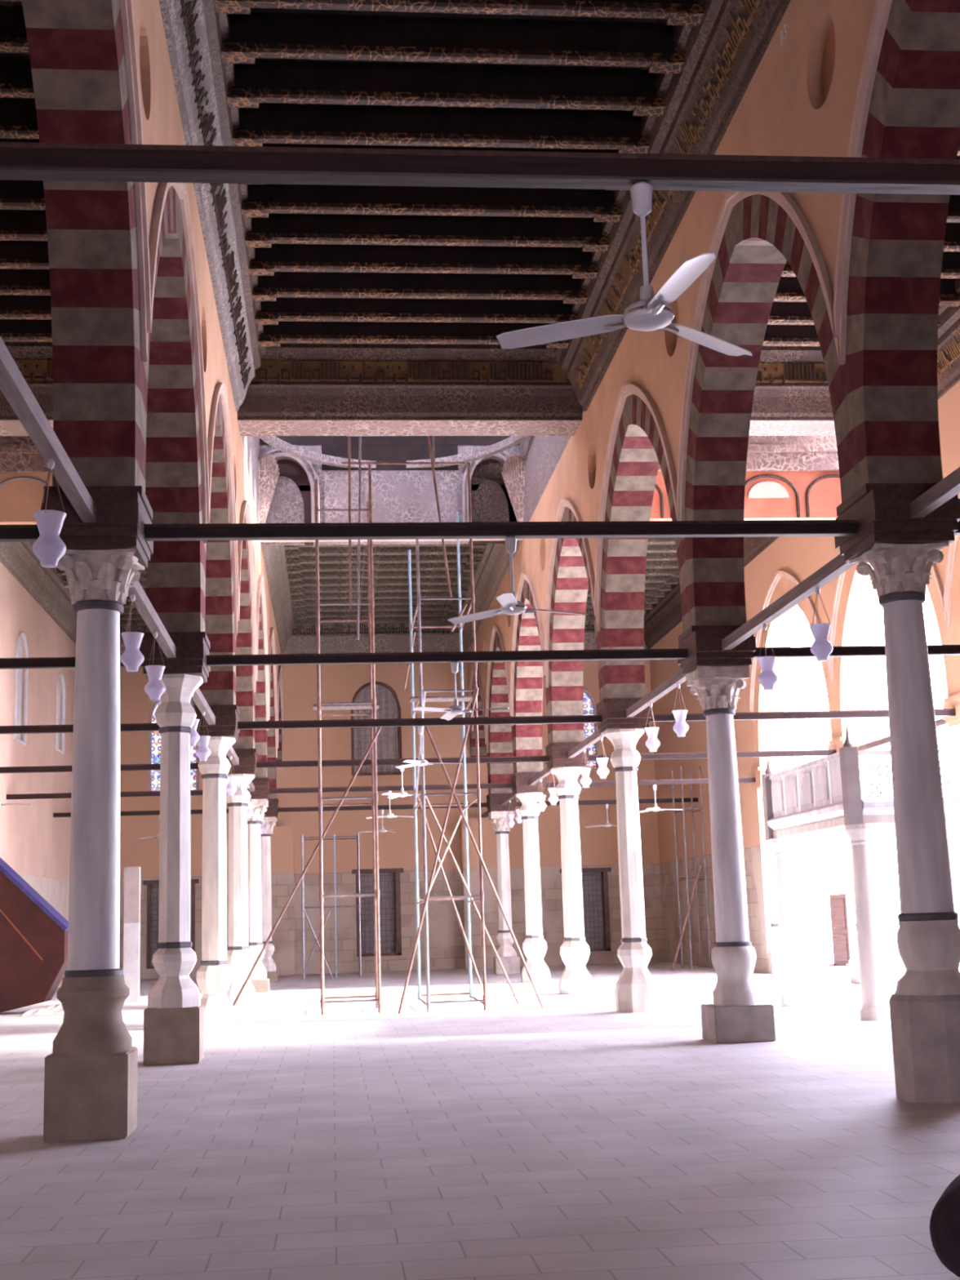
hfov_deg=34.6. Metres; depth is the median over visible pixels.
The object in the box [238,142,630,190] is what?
ceiling beam
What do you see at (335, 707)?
plank
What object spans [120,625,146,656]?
crown molding
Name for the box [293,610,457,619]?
ceiling beam
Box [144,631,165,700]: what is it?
hanging lamp
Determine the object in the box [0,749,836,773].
tie beam
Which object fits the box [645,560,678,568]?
ceiling beam
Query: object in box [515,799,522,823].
hanging lamp
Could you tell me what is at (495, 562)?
crown molding
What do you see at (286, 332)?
ceiling beam
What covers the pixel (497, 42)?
ceiling beam
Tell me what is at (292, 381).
crown molding
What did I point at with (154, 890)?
grille
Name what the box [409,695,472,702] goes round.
plank
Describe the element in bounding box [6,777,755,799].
tie beam
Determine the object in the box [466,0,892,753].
wall
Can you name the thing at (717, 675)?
marble column
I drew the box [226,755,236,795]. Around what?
hanging lamp
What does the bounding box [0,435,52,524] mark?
wall
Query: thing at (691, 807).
scaffold
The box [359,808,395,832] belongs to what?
ceiling fan
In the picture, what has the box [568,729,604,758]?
tie
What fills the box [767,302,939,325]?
ceiling beam
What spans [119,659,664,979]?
wall
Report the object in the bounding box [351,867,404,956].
window
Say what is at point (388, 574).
ceiling beam
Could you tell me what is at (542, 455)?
wall
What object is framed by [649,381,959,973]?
wall
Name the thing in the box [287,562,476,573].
ceiling beam
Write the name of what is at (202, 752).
hanging lamp
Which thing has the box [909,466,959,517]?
tie
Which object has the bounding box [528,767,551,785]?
tie
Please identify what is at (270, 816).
marble column
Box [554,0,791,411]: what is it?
crown molding
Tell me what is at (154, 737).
window
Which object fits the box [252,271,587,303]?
ceiling beam
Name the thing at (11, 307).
ceiling beam
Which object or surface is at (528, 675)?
arch
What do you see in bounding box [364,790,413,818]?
ceiling fan
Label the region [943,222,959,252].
ceiling beam
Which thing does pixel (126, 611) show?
ceiling beam
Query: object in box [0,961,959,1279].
floor
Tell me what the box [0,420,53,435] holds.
cross beam
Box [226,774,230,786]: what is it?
hanging lamp
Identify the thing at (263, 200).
ceiling beam
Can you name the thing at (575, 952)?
marble column
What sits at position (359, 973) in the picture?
scaffold
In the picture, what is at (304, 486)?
ceiling
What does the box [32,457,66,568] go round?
hanging lamp
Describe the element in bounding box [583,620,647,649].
crown molding
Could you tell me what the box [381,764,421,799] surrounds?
ceiling fan
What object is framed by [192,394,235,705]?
arch
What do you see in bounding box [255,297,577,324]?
ceiling beam
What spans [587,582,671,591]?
ceiling beam
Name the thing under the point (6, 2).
ceiling beam
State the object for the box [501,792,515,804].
tie
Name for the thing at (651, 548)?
ceiling beam
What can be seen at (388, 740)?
window
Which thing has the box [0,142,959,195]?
tie beam
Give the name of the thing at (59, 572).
ceiling beam
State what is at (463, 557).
ceiling beam
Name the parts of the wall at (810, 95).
arch molding, arch molding, arch molding, arch molding, arch molding, arch molding, arch molding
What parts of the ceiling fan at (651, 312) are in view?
blade, down rod, blade, blade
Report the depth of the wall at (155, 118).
18.86 m
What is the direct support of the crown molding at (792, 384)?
attached to the wall at (810, 95)
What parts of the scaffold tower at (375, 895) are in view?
cross rail, cross rail, cross rail, cross rail, cross rail, cross rail, cross rail, cross rail, cross rail, cross rail, cross rail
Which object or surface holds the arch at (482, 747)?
attached to the wall at (810, 95)
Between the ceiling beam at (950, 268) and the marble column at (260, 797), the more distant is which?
the marble column at (260, 797)
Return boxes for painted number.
[780,23,786,46]
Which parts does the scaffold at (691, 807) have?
rail, cross rail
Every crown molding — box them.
[0,342,53,420]
[0,542,76,644]
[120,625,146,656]
[158,0,266,410]
[237,343,582,420]
[261,545,294,653]
[283,622,465,653]
[456,488,520,651]
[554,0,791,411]
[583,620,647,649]
[644,520,778,648]
[750,346,833,420]
[937,278,959,399]
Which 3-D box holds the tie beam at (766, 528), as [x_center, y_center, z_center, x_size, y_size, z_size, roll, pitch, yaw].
[0.366,-0.961,13.509,19.400,0.122,0.124,-1,-10,-6]
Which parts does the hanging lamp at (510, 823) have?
glass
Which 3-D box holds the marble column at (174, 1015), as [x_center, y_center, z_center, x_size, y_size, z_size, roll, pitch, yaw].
[-3.793,2.551,19.170,0.800,5.240,1.080,-1,-10,-6]
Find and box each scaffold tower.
[232,435,464,1015]
[397,435,544,1013]
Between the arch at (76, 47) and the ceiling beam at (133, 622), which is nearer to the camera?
the arch at (76, 47)
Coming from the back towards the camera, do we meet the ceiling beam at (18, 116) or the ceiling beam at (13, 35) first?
the ceiling beam at (18, 116)
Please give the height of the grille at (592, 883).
2.530 m
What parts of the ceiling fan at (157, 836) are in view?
blade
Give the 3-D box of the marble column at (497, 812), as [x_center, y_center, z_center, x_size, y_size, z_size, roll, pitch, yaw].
[0.705,7.189,45.572,0.800,5.240,1.080,-1,-10,-6]
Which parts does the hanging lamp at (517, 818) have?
glass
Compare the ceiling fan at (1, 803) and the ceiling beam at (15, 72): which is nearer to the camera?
the ceiling beam at (15, 72)
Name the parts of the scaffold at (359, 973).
cross rail, cross rail, cross rail, cross rail, cross rail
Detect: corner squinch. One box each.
[257,453,279,523]
[501,452,524,521]
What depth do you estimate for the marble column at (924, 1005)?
13.27 m
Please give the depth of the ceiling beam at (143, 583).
45.27 m
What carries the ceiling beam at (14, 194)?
attached to the wall at (33, 842)
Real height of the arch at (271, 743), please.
4.400 m
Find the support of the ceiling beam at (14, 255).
attached to the wall at (33, 842)
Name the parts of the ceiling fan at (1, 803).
blade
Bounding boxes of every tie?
[0,336,97,522]
[128,580,176,657]
[192,687,215,724]
[226,746,239,764]
[248,781,254,791]
[480,810,488,817]
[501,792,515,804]
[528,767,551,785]
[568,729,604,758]
[626,670,685,717]
[721,554,856,649]
[858,718,947,751]
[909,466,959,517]
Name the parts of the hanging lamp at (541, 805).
glass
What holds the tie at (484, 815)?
attached to the marble column at (497, 812)
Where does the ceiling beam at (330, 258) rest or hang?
attached to the wall at (810, 95)
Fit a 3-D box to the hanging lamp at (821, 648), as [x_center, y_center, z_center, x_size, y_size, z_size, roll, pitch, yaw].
[3.521,-0.168,15.967,0.234,0.780,0.234,-5,-11,19]
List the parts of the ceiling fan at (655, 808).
blade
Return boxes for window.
[142,879,199,968]
[147,697,198,796]
[351,681,401,775]
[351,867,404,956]
[560,867,611,951]
[582,687,599,770]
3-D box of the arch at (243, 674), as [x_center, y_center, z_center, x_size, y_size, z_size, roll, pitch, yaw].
[-4.866,-0.416,29.672,0.676,4.400,6.566,-1,-10,-6]
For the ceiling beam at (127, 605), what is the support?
attached to the ceiling
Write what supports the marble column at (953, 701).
on the floor at (576, 1136)
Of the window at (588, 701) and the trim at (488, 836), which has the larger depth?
the window at (588, 701)
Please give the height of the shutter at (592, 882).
2.630 m
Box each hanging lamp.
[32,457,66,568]
[120,593,144,671]
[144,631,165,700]
[190,694,199,746]
[195,710,210,761]
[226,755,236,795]
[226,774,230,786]
[247,785,253,818]
[260,818,265,834]
[506,800,515,827]
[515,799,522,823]
[537,778,546,811]
[548,772,558,804]
[579,748,591,787]
[595,736,608,778]
[644,702,660,751]
[671,683,688,737]
[756,623,777,690]
[808,586,833,662]
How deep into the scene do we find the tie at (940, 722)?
31.91 m
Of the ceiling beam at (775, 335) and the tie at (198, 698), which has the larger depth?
the ceiling beam at (775, 335)
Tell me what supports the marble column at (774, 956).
on the floor at (576, 1136)
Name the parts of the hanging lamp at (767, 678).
glass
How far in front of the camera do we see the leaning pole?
43.66 m
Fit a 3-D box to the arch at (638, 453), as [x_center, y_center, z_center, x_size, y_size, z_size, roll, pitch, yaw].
[2.717,-1.691,23.928,0.676,4.400,6.566,-1,-10,-6]
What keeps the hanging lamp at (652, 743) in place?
hanging from the tie at (669, 684)
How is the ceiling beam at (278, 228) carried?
attached to the wall at (810, 95)
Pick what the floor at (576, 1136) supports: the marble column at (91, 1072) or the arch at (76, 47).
the marble column at (91, 1072)
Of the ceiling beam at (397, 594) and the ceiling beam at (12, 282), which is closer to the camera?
the ceiling beam at (12, 282)
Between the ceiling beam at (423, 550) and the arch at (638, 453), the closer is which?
the arch at (638, 453)
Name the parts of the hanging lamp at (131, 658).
glass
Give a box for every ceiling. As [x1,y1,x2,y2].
[0,0,667,68]
[297,484,506,491]
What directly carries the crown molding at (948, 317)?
attached to the wall at (795, 558)
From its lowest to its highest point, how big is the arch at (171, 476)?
4.400 m
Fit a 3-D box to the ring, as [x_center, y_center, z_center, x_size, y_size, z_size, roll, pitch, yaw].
[-1.788,-4.949,33.523,6.560,0.180,8.200,-1,-10,-6]
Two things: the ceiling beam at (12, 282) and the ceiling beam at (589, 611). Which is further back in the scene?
the ceiling beam at (589, 611)
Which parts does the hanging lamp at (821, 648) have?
glass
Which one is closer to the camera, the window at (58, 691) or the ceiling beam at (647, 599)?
the window at (58, 691)
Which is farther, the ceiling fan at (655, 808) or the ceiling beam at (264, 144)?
the ceiling fan at (655, 808)
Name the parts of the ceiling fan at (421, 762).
blade, blade, down rod, blade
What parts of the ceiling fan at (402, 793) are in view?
blade, blade, down rod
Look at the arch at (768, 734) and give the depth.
39.69 m
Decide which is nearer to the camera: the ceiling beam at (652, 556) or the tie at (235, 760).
the tie at (235, 760)
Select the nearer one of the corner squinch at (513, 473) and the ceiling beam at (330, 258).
the ceiling beam at (330, 258)
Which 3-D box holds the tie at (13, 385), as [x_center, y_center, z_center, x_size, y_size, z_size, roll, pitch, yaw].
[-2.938,-1.520,9.942,0.110,0.130,5.566,-1,-10,-6]
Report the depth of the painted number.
15.78 m
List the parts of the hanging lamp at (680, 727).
glass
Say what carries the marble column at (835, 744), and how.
on the floor at (576, 1136)
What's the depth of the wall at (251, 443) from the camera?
33.92 m
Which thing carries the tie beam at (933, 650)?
attached to the marble column at (717, 675)
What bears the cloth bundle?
on the floor at (576, 1136)
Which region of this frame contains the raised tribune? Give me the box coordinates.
[761,727,959,839]
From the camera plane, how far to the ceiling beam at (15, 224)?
22.36 m
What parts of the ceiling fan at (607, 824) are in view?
blade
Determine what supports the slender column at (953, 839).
on the floor at (576, 1136)
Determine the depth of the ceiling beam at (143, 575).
44.31 m
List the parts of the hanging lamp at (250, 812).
glass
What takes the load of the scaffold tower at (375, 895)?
on the floor at (576, 1136)
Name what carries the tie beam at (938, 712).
attached to the marble column at (636, 990)
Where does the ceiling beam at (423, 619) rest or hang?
attached to the ceiling at (304, 486)
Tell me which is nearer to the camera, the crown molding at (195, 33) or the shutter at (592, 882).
the crown molding at (195, 33)
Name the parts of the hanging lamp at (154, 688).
glass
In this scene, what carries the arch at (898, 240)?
attached to the wall at (810, 95)
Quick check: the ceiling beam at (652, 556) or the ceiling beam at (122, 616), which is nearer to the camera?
the ceiling beam at (652, 556)
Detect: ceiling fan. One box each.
[0,801,31,805]
[137,814,159,839]
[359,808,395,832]
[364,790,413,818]
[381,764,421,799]
[395,725,462,768]
[412,661,509,720]
[447,536,588,624]
[496,181,752,355]
[585,804,617,827]
[639,784,682,813]
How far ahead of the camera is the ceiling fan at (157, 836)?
44.94 m
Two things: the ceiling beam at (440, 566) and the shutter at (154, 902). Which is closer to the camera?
the ceiling beam at (440, 566)
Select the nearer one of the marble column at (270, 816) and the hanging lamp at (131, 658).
the hanging lamp at (131, 658)
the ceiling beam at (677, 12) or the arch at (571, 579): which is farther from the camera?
the arch at (571, 579)
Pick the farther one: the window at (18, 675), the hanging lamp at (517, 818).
the hanging lamp at (517, 818)
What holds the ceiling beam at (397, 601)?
attached to the ceiling at (304, 486)
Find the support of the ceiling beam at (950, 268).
attached to the wall at (795, 558)
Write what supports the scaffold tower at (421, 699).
on the floor at (576, 1136)
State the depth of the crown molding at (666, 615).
48.94 m
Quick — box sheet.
[19,1004,64,1016]
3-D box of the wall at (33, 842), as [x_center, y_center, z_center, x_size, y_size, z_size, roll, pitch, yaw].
[-10.450,-0.192,22.420,0.400,12.200,58.600,-1,-10,-6]
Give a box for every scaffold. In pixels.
[301,833,361,979]
[671,765,711,969]
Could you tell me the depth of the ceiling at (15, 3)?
18.73 m
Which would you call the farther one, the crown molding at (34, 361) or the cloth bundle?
the crown molding at (34, 361)
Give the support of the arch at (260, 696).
attached to the wall at (155, 118)
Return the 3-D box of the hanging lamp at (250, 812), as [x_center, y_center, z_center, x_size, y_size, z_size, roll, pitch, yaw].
[-5.484,3.833,36.527,0.234,0.780,0.234,7,-13,-39]
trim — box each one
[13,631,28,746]
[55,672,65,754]
[270,825,295,976]
[459,817,499,969]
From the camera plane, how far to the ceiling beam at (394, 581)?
45.97 m
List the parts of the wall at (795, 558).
arch molding, arch molding, arch molding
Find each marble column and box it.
[41,485,153,1142]
[139,631,210,1066]
[191,704,239,1028]
[226,748,257,1006]
[247,777,270,992]
[261,798,278,982]
[486,793,519,974]
[511,771,550,982]
[545,742,594,995]
[595,697,658,1012]
[677,625,775,1043]
[749,766,788,973]
[828,736,890,984]
[834,483,959,1103]
[942,693,959,729]
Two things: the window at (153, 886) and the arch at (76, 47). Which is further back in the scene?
the window at (153, 886)
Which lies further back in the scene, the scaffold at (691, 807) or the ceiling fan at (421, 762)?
the scaffold at (691, 807)
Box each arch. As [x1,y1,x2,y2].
[22,0,141,485]
[140,186,203,632]
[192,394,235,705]
[231,514,253,748]
[253,589,266,777]
[266,648,275,798]
[275,686,281,798]
[469,675,489,794]
[488,631,515,793]
[513,579,551,772]
[548,506,603,742]
[600,394,688,698]
[684,194,854,627]
[753,577,836,767]
[832,560,955,737]
[844,0,959,492]
[949,535,959,693]
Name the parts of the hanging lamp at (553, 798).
glass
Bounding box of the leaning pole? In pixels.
[671,865,701,970]
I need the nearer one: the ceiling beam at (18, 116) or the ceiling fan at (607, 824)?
the ceiling beam at (18, 116)
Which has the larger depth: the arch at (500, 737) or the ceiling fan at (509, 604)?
the arch at (500, 737)
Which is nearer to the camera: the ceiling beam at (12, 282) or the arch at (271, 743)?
the ceiling beam at (12, 282)
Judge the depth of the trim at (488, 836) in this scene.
50.51 m
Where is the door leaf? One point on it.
(838, 902)
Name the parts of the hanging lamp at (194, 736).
glass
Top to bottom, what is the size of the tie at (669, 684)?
0.130 m
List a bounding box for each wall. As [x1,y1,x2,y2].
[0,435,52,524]
[0,561,75,881]
[119,0,284,757]
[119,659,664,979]
[236,410,259,523]
[259,435,523,545]
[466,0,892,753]
[519,408,583,521]
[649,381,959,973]
[649,435,841,520]
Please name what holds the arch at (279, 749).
attached to the wall at (155, 118)
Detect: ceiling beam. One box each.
[0,0,22,6]
[0,5,29,55]
[0,53,34,97]
[0,97,39,138]
[0,138,39,142]
[0,179,45,209]
[0,209,47,240]
[0,240,48,269]
[0,268,50,295]
[0,295,51,319]
[0,319,52,342]
[55,568,146,575]
[62,573,146,582]
[67,580,146,589]
[120,613,142,620]
[120,619,146,626]
[122,608,139,613]
[123,601,135,608]
[214,0,703,26]
[221,12,684,73]
[226,59,666,116]
[232,102,649,153]
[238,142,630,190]
[241,184,622,222]
[244,213,608,252]
[248,244,598,279]
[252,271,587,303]
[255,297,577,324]
[257,321,568,348]
[284,542,486,549]
[284,546,483,558]
[286,554,479,565]
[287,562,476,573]
[288,570,474,581]
[288,577,471,588]
[289,584,468,595]
[290,591,465,601]
[291,598,462,608]
[292,604,458,613]
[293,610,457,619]
[293,616,452,625]
[585,614,593,620]
[586,589,665,597]
[586,595,658,604]
[586,602,653,609]
[586,608,646,615]
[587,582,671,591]
[644,575,678,584]
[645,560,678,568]
[645,568,679,577]
[646,544,676,553]
[646,552,677,560]
[647,537,675,544]
[762,324,820,346]
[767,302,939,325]
[773,276,959,306]
[781,251,959,281]
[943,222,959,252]
[946,195,959,222]
[956,142,959,155]
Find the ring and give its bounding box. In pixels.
[257,435,530,467]
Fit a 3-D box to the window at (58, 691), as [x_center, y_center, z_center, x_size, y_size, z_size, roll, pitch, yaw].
[-12.572,2.157,45.989,0.169,2.386,1.287,-1,-10,-6]
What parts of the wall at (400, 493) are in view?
niche panel, niche molding, central panel, sill rail, niche molding, niche panel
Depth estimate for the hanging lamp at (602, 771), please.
28.73 m
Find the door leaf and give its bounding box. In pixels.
[828,893,851,966]
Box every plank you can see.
[312,703,379,710]
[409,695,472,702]
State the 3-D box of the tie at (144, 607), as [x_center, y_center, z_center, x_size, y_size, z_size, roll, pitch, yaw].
[-3.555,-0.337,16.371,0.110,0.130,5.566,-1,-10,-6]
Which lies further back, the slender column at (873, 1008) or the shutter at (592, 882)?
the shutter at (592, 882)
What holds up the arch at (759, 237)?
attached to the wall at (810, 95)
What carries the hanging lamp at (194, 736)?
hanging from the tie at (198, 698)
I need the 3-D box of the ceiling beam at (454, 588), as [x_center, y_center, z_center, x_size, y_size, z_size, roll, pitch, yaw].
[-3.072,-1.643,47.018,5.460,0.440,0.280,-1,-10,-6]
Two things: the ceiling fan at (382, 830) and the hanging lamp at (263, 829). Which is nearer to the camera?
the hanging lamp at (263, 829)
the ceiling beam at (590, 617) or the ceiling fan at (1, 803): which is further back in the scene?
the ceiling beam at (590, 617)
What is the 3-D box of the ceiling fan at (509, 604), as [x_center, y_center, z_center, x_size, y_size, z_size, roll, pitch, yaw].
[0.423,-0.556,13.486,1.089,0.690,1.257,2,-11,-22]
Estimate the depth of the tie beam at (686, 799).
45.59 m
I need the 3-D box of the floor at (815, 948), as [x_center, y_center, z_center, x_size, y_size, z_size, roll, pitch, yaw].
[39.484,8.432,43.091,63.200,0.340,140.000,-1,-10,-6]
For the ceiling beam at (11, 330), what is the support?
attached to the wall at (33, 842)
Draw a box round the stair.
[0,857,68,1013]
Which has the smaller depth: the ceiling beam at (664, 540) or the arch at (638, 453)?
the arch at (638, 453)
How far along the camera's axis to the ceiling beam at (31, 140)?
20.48 m
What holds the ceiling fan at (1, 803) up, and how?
hanging from the tie beam at (828, 752)
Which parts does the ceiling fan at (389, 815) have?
blade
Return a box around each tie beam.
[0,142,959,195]
[0,520,959,542]
[0,644,959,669]
[0,708,956,733]
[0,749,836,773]
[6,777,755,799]
[53,797,698,817]
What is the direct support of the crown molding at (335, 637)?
attached to the wall at (340, 683)
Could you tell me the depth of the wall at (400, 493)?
37.27 m
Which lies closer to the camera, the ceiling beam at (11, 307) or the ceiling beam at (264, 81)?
the ceiling beam at (264, 81)
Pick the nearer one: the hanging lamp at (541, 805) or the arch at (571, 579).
the arch at (571, 579)
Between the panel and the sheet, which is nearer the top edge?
the panel
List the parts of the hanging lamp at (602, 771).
glass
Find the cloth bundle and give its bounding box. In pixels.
[929,1174,959,1277]
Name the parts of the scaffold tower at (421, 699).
cross rail, cross rail, rail, cross rail, rail, cross rail, cross rail, cross rail, rail, rail, cross rail, rail, cross rail, cross rail, cross rail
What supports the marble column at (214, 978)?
on the floor at (576, 1136)
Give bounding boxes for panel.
[123,866,140,1003]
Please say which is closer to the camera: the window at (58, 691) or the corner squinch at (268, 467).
the corner squinch at (268, 467)
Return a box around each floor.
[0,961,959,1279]
[797,928,906,983]
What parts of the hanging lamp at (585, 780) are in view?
glass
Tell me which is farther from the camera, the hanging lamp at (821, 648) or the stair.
the stair
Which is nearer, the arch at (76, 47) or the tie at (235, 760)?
the arch at (76, 47)
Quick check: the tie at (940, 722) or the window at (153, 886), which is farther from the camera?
the window at (153, 886)
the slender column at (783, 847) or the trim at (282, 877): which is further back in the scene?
the trim at (282, 877)
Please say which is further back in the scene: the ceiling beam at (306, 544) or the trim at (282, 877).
the trim at (282, 877)
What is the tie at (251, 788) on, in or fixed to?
attached to the marble column at (240, 958)
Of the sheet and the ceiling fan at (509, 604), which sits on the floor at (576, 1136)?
the sheet
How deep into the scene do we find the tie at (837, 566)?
16.90 m
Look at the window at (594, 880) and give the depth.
51.83 m
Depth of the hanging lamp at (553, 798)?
35.16 m
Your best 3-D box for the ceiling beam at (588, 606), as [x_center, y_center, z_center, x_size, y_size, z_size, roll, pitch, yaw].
[3.287,-1.209,50.510,4.790,0.440,0.280,-1,-10,-6]
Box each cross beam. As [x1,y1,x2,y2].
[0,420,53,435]
[237,420,581,435]
[748,420,835,435]
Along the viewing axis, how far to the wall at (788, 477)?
31.39 m
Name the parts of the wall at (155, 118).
arch molding, arch molding, arch molding, arch molding, arch molding, arch molding, arch molding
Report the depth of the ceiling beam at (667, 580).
46.79 m
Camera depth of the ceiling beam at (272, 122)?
20.00 m
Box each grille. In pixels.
[150,885,159,965]
[360,873,396,954]
[582,873,604,948]
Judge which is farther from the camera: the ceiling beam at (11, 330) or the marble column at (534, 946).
the marble column at (534, 946)
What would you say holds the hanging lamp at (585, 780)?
hanging from the tie at (593, 738)
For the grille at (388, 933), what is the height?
2.620 m
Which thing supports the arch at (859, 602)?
attached to the wall at (795, 558)
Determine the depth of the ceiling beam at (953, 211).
22.71 m
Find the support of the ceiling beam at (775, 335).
attached to the wall at (795, 558)
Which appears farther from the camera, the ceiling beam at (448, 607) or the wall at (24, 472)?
the ceiling beam at (448, 607)
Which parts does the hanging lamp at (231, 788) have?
glass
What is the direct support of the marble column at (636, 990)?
on the floor at (576, 1136)
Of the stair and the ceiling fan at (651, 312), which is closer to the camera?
the ceiling fan at (651, 312)
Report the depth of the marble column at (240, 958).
31.85 m
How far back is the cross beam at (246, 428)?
28.66 m
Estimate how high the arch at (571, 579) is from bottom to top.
4.400 m
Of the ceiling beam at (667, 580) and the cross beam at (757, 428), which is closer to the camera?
the cross beam at (757, 428)
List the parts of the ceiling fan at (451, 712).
blade, blade, down rod, blade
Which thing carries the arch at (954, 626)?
attached to the wall at (795, 558)
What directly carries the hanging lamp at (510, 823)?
hanging from the tie at (511, 796)
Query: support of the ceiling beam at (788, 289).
attached to the wall at (795, 558)
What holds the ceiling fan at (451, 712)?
hanging from the tie beam at (933, 650)
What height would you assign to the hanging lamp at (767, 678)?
0.780 m
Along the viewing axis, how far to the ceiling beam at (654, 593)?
48.70 m
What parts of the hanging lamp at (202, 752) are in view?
glass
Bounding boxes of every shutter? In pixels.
[151,884,159,964]
[581,871,604,947]
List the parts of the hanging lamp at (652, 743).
glass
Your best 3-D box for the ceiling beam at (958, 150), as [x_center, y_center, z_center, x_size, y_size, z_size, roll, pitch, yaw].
[6.112,-6.696,21.073,4.790,0.540,0.944,-1,-10,-6]
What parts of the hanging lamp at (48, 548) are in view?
glass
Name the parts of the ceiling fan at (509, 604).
blade, blade, down rod, blade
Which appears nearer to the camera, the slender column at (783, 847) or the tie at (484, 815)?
the slender column at (783, 847)
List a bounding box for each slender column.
[769,837,805,1006]
[844,822,888,1021]
[946,833,959,970]
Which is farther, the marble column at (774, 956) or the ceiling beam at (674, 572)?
the ceiling beam at (674, 572)
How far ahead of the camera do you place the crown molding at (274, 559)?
43.97 m
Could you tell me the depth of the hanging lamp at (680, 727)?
22.30 m
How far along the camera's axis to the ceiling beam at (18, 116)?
19.48 m
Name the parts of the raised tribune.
corner post, parapet panel, parapet panel, handrail, molding, parapet panel, parapet panel, parapet panel, corner post, molding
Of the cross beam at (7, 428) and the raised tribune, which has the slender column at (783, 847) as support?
the raised tribune
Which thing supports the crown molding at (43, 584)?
attached to the wall at (33, 842)

